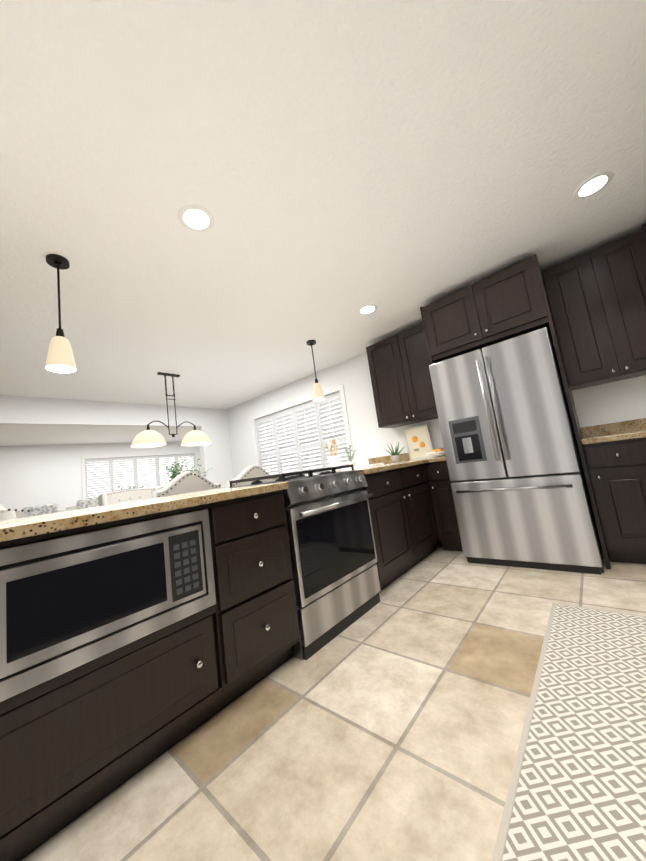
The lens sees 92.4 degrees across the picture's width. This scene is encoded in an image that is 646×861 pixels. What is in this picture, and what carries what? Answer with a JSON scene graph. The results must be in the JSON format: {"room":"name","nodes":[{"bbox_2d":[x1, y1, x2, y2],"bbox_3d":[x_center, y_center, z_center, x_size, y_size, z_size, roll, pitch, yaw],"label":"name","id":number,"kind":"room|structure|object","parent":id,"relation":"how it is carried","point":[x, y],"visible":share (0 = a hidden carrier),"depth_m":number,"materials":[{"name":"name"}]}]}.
{"room":"kitchen","nodes":[
{"label":"kitchen","id":0,"kind":"room"},
{"bbox_2d":[0,442,201,510],"bbox_3d":[-6.739,1.609,7.965,0.150,2.500,10.500,-14,-9,40],"label":"wall","id":1,"kind":"structure","parent":0,"point":[33,475],"depth_m":7.82,"materials":[{"name":"white paint"}]},
{"bbox_2d":[198,426,233,487],"bbox_3d":[-2.132,0.973,6.316,0.150,2.120,0.610,-14,-9,40],"label":"wall","id":2,"kind":"structure","parent":0,"point":[215,455],"depth_m":6.31,"materials":[{"name":"white paint"}]},
{"bbox_2d":[0,0,645,445],"bbox_3d":[-2.697,-0.695,4.465,12.200,0.100,10.500,-14,-9,40],"label":"ceiling","id":3,"kind":"structure","parent":0,"point":[332,166],"depth_m":1.63,"materials":[{"name":"white paint"}]},
{"bbox_2d":[46,254,75,372],"bbox_3d":[-1.644,-0.732,1.934,0.144,0.724,0.144,-14,-9,40],"label":"pendant light","id":4,"kind":"object","parent":3,"relation":"hanging from","point":[60,357],"visible":1,"depth_m":1.90,"materials":[{"name":"white glass"}]},
{"bbox_2d":[0,395,228,427],"bbox_3d":[-4.503,-0.272,3.933,0.150,0.380,7.330,-14,-9,40],"label":"beam","id":5,"kind":"structure","parent":3,"relation":"attached to","point":[25,411],"depth_m":4.91,"materials":[{"name":"white paint"}]},
{"bbox_2d":[131,372,210,447],"bbox_3d":[-2.018,-0.287,4.125,0.380,0.964,0.980,-14,-9,40],"label":"dining chandelier","id":6,"kind":"object","parent":3,"relation":"hanging from","point":[148,437],"visible":1,"depth_m":4.09,"materials":[{"name":"white glass"}]},
{"bbox_2d":[178,205,213,231],"bbox_3d":[-0.740,-1.235,1.814,0.200,0.005,0.200,-14,-9,40],"label":"recessed light","id":7,"kind":"object","parent":3,"relation":"in","point":[195,218],"visible":1,"depth_m":1.80,"materials":[{"name":"white"}]},
{"bbox_2d":[306,340,324,400],"bbox_3d":[-0.096,-0.720,3.715,0.144,0.724,0.144,-14,-9,40],"label":"pendant light","id":8,"kind":"object","parent":3,"relation":"hanging from","point":[318,394],"visible":1,"depth_m":3.66,"materials":[{"name":"white glass"}]},
{"bbox_2d":[358,304,376,314],"bbox_3d":[0.456,-1.230,3.159,0.200,0.005,0.200,-14,-9,40],"label":"recessed light","id":9,"kind":"object","parent":3,"relation":"in","point":[367,309],"visible":1,"depth_m":3.15,"materials":[{"name":"white"}]},
{"bbox_2d":[573,171,613,199],"bbox_3d":[1.711,-1.548,1.965,0.200,0.005,0.200,-14,-9,40],"label":"recessed light","id":10,"kind":"object","parent":3,"relation":"in","point":[593,185],"visible":1,"depth_m":1.96,"materials":[{"name":"white"}]},
{"bbox_2d":[21,541,645,860],"bbox_3d":[-2.350,1.862,4.148,12.200,0.100,10.500,-14,-9,40],"label":"floor","id":11,"kind":"structure","parent":0,"point":[389,726],"depth_m":1.09,"materials":[{"name":"tile"}]},
{"bbox_2d":[0,504,29,520],"bbox_3d":[-2.234,1.007,2.300,0.762,1.102,0.652,-10,-7,15],"label":"chair","id":12,"kind":"object","parent":11,"relation":"on","point":[7,514],"visible":0.17,"depth_m":2.05,"materials":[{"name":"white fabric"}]},
{"bbox_2d":[23,498,98,516],"bbox_3d":[-4.167,1.674,5.132,0.900,0.995,1.800,-14,-9,40],"label":"sofa","id":13,"kind":"object","parent":11,"relation":"on","point":[54,507],"visible":0.12,"depth_m":5.08,"materials":[{"name":"grey fabric"}]},
{"bbox_2d":[0,604,223,860],"bbox_3d":[-0.902,1.022,1.231,0.652,0.455,0.710,-14,-9,40],"label":"base cabinet","id":14,"kind":"object","parent":11,"relation":"on","point":[78,741],"depth_m":0.98,"materials":[{"name":"brown wood"}]},
{"bbox_2d":[98,486,157,505],"bbox_3d":[-2.549,1.321,4.244,0.643,1.042,0.720,-14,-9,40],"label":"chair","id":15,"kind":"object","parent":11,"relation":"on","point":[122,496],"visible":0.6,"depth_m":4.40,"materials":[{"name":"beige fabric"}]},
{"bbox_2d":[163,460,185,480],"bbox_3d":[-4.313,1.793,9.214,0.671,1.796,0.559,-14,-9,40],"label":"plant","id":16,"kind":"object","parent":11,"relation":"on","point":[174,475],"visible":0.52,"depth_m":9.27,"materials":[{"name":"green plant"}]},
{"bbox_2d":[152,471,220,497],"bbox_3d":[-1.298,0.942,2.801,0.652,1.102,0.560,-14,-9,40],"label":"chair","id":17,"kind":"object","parent":11,"relation":"on","point":[185,482],"visible":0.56,"depth_m":2.63,"materials":[{"name":"beige fabric"}]},
{"bbox_2d":[148,491,299,707],"bbox_3d":[-0.543,0.814,1.687,0.672,0.880,0.443,-14,-9,40],"label":"base cabinet","id":18,"kind":"object","parent":11,"relation":"on","point":[257,627],"depth_m":1.44,"materials":[{"name":"brown wood"}]},
{"bbox_2d":[0,509,215,701],"bbox_3d":[-0.885,0.579,1.220,0.516,0.396,0.706,-14,-9,40],"label":"microwave","id":19,"kind":"object","parent":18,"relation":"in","point":[70,602],"visible":1,"depth_m":1.01,"materials":[{"name":"grey metal"}]},
{"bbox_2d":[0,483,287,542],"bbox_3d":[-0.919,0.356,1.361,0.697,0.038,1.437,-14,-9,40],"label":"countertop","id":20,"kind":"structure","parent":18,"relation":"on","point":[67,520],"depth_m":1.15,"materials":[{"name":"beige stone"}]},
{"bbox_2d":[227,465,276,486],"bbox_3d":[-0.861,0.951,3.349,0.652,1.102,0.560,-14,-9,40],"label":"chair","id":21,"kind":"object","parent":11,"relation":"on","point":[251,471],"visible":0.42,"depth_m":3.17,"materials":[{"name":"beige fabric"}]},
{"bbox_2d":[224,464,380,659],"bbox_3d":[-0.115,0.766,2.119,0.732,0.966,0.760,-14,-9,40],"label":"range","id":22,"kind":"object","parent":11,"relation":"on","point":[335,577],"visible":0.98,"depth_m":1.84,"materials":[{"name":"silver metal"}]},
{"bbox_2d":[362,463,443,589],"bbox_3d":[0.500,0.818,2.859,0.710,0.880,1.155,-14,-9,40],"label":"base cabinet","id":23,"kind":"object","parent":11,"relation":"on","point":[405,525],"depth_m":2.59,"materials":[{"name":"brown wood"}]},
{"bbox_2d":[271,457,439,482],"bbox_3d":[0.484,0.403,3.278,1.100,0.038,1.765,-14,-9,40],"label":"countertop","id":24,"kind":"structure","parent":23,"relation":"on","point":[384,467],"depth_m":2.70,"materials":[{"name":"beige stone"}]},
{"bbox_2d":[326,438,340,471],"bbox_3d":[0.116,0.267,3.406,0.169,0.357,0.139,-14,-9,40],"label":"utensil crock","id":25,"kind":"object","parent":24,"relation":"on","point":[334,460],"visible":0.88,"depth_m":3.36,"materials":[{"name":"white ceramic"}]},
{"bbox_2d":[343,445,356,466],"bbox_3d":[0.305,0.295,3.447,0.100,0.262,0.199,-6,-7,-16],"label":"plant","id":26,"kind":"object","parent":24,"relation":"on","point":[350,457],"visible":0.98,"depth_m":3.42,"materials":[{"name":"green plant"}]},
{"bbox_2d":[341,463,383,470],"bbox_3d":[0.380,0.341,2.911,0.280,0.022,0.400,-12,-8,28],"label":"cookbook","id":27,"kind":"object","parent":24,"relation":"on","point":[364,466],"visible":1,"depth_m":2.76,"materials":[{"name":"white paper"}]},
{"bbox_2d":[385,444,403,462],"bbox_3d":[0.874,0.275,3.839,0.234,0.246,0.248,-14,-9,40],"label":"agave plant","id":28,"kind":"object","parent":24,"relation":"on","point":[395,457],"visible":1,"depth_m":3.79,"materials":[{"name":"green plant"}]},
{"bbox_2d":[403,424,432,460],"bbox_3d":[1.149,0.147,3.728,0.310,0.397,0.077,-14,-9,40],"label":"framed picture","id":29,"kind":"object","parent":24,"relation":"on","point":[418,442],"visible":1,"depth_m":3.72,"materials":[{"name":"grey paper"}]},
{"bbox_2d":[428,455,445,462],"bbox_3d":[1.343,0.287,3.278,0.218,0.038,0.638,-14,-9,40],"label":"countertop","id":30,"kind":"structure","parent":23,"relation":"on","point":[443,457],"depth_m":3.09,"materials":[{"name":"beige stone"}]},
{"bbox_2d":[426,449,444,457],"bbox_3d":[1.215,0.243,3.312,0.210,0.089,0.207,-14,-9,40],"label":"fruit bowl","id":31,"kind":"object","parent":30,"relation":"on","point":[434,453],"visible":0.96,"depth_m":3.25,"materials":[{"name":"white ceramic"}]},
{"bbox_2d":[428,459,466,557],"bbox_3d":[1.368,0.745,3.217,0.268,0.880,0.694,-14,-9,40],"label":"base cabinet","id":32,"kind":"object","parent":11,"relation":"on","point":[441,487],"depth_m":3.02,"materials":[{"name":"brown wood"}]},
{"bbox_2d":[429,327,603,574],"bbox_3d":[1.690,0.189,2.773,0.910,1.780,0.891,-14,-9,40],"label":"fridge","id":33,"kind":"object","parent":11,"relation":"on","point":[520,492],"visible":1,"depth_m":2.43,"materials":[{"name":"grey metal"}]},
{"bbox_2d":[492,603,645,860],"bbox_3d":[0.825,0.936,0.612,0.810,0.010,2.520,-14,-9,40],"label":"rug","id":34,"kind":"object","parent":11,"relation":"on","point":[577,789],"visible":0.98,"depth_m":0.95,"materials":[{"name":"beige fabric"}]},
{"bbox_2d":[580,435,645,566],"bbox_3d":[2.457,0.485,2.315,0.638,0.880,0.628,-14,-9,40],"label":"base cabinet","id":35,"kind":"object","parent":11,"relation":"on","point":[616,468],"depth_m":2.21,"materials":[{"name":"brown wood"}]},
{"bbox_2d":[580,431,645,442],"bbox_3d":[2.618,-0.023,2.172,1.246,0.038,0.638,-14,-9,40],"label":"countertop","id":36,"kind":"structure","parent":35,"relation":"on","point":[627,434],"depth_m":2.27,"materials":[{"name":"beige stone"}]},
{"bbox_3d":[-1.602,1.273,3.779,1.100,0.770,2.280,-14,-9,40],"label":"dining table","id":37,"kind":"object","parent":11,"relation":"on","visible":0},
{"bbox_2d":[174,459,211,476],"bbox_3d":[-1.706,0.662,4.138,0.295,0.546,0.415,-14,-9,40],"label":"plant centerpiece","id":38,"kind":"object","parent":37,"relation":"on","point":[196,470],"visible":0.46,"depth_m":4.09,"materials":[{"name":"green plant"}]},
{"bbox_2d":[227,343,645,478],"bbox_3d":[0.722,0.149,4.344,6.930,2.500,0.150,-14,-9,40],"label":"wall","id":39,"kind":"structure","parent":0,"point":[615,401],"depth_m":4.38,"materials":[{"name":"white paint"}]},
{"bbox_2d":[366,323,437,427],"bbox_3d":[1.056,-0.628,3.732,0.897,1.050,0.339,-14,-9,40],"label":"upper cabinet","id":40,"kind":"object","parent":39,"relation":"attached to","point":[403,394],"depth_m":3.63,"materials":[{"name":"brown wood"}]},
{"bbox_2d":[420,254,555,362],"bbox_3d":[1.602,-1.040,3.015,0.936,0.560,0.708,-14,-9,40],"label":"upper cabinet","id":41,"kind":"object","parent":39,"relation":"attached to","point":[509,303],"depth_m":2.70,"materials":[{"name":"brown wood"}]},
{"bbox_2d":[368,419,645,464],"bbox_3d":[1.947,0.121,3.162,3.524,0.100,0.022,-14,-9,40],"label":"backsplash","id":42,"kind":"structure","parent":39,"relation":"attached to","point":[638,424],"depth_m":2.70,"materials":[{"name":"brown stone"}]},
{"bbox_2d":[540,236,645,390],"bbox_3d":[2.369,-0.951,2.566,0.703,1.050,0.379,-14,-9,40],"label":"upper cabinet","id":43,"kind":"object","parent":39,"relation":"attached to","point":[597,299],"depth_m":2.49,"materials":[{"name":"brown wood"}]},
{"bbox_2d":[628,223,645,294],"bbox_3d":[2.693,-1.066,2.113,0.682,1.100,0.639,-14,-9,40],"label":"upper cabinet","id":44,"kind":"object","parent":39,"relation":"attached to","point":[638,238],"depth_m":2.34,"materials":[{"name":"brown wood"}]},
{"label":"outside","id":45,"kind":"structure","parent":0,"visible":0},
{"bbox_2d":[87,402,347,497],"bbox_3d":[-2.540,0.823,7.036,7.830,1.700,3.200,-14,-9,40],"label":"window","id":46,"kind":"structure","parent":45,"point":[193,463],"depth_m":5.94,"materials":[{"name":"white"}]},
{"bbox_2d":[81,451,198,498],"bbox_3d":[-5.381,1.367,9.502,0.116,1.330,3.240,-14,-9,40],"label":"window shutters","id":47,"kind":"object","parent":46,"relation":"attached to","point":[129,461],"visible":0.65,"depth_m":9.16,"materials":[{"name":"white paint"}]},
{"bbox_2d":[251,384,354,477],"bbox_3d":[-0.435,0.323,5.266,2.300,1.630,0.116,-14,-9,40],"label":"window shutters","id":48,"kind":"object","parent":46,"relation":"attached to","point":[317,417],"visible":0.62,"depth_m":5.21,"materials":[{"name":"white paint"}]}
]}

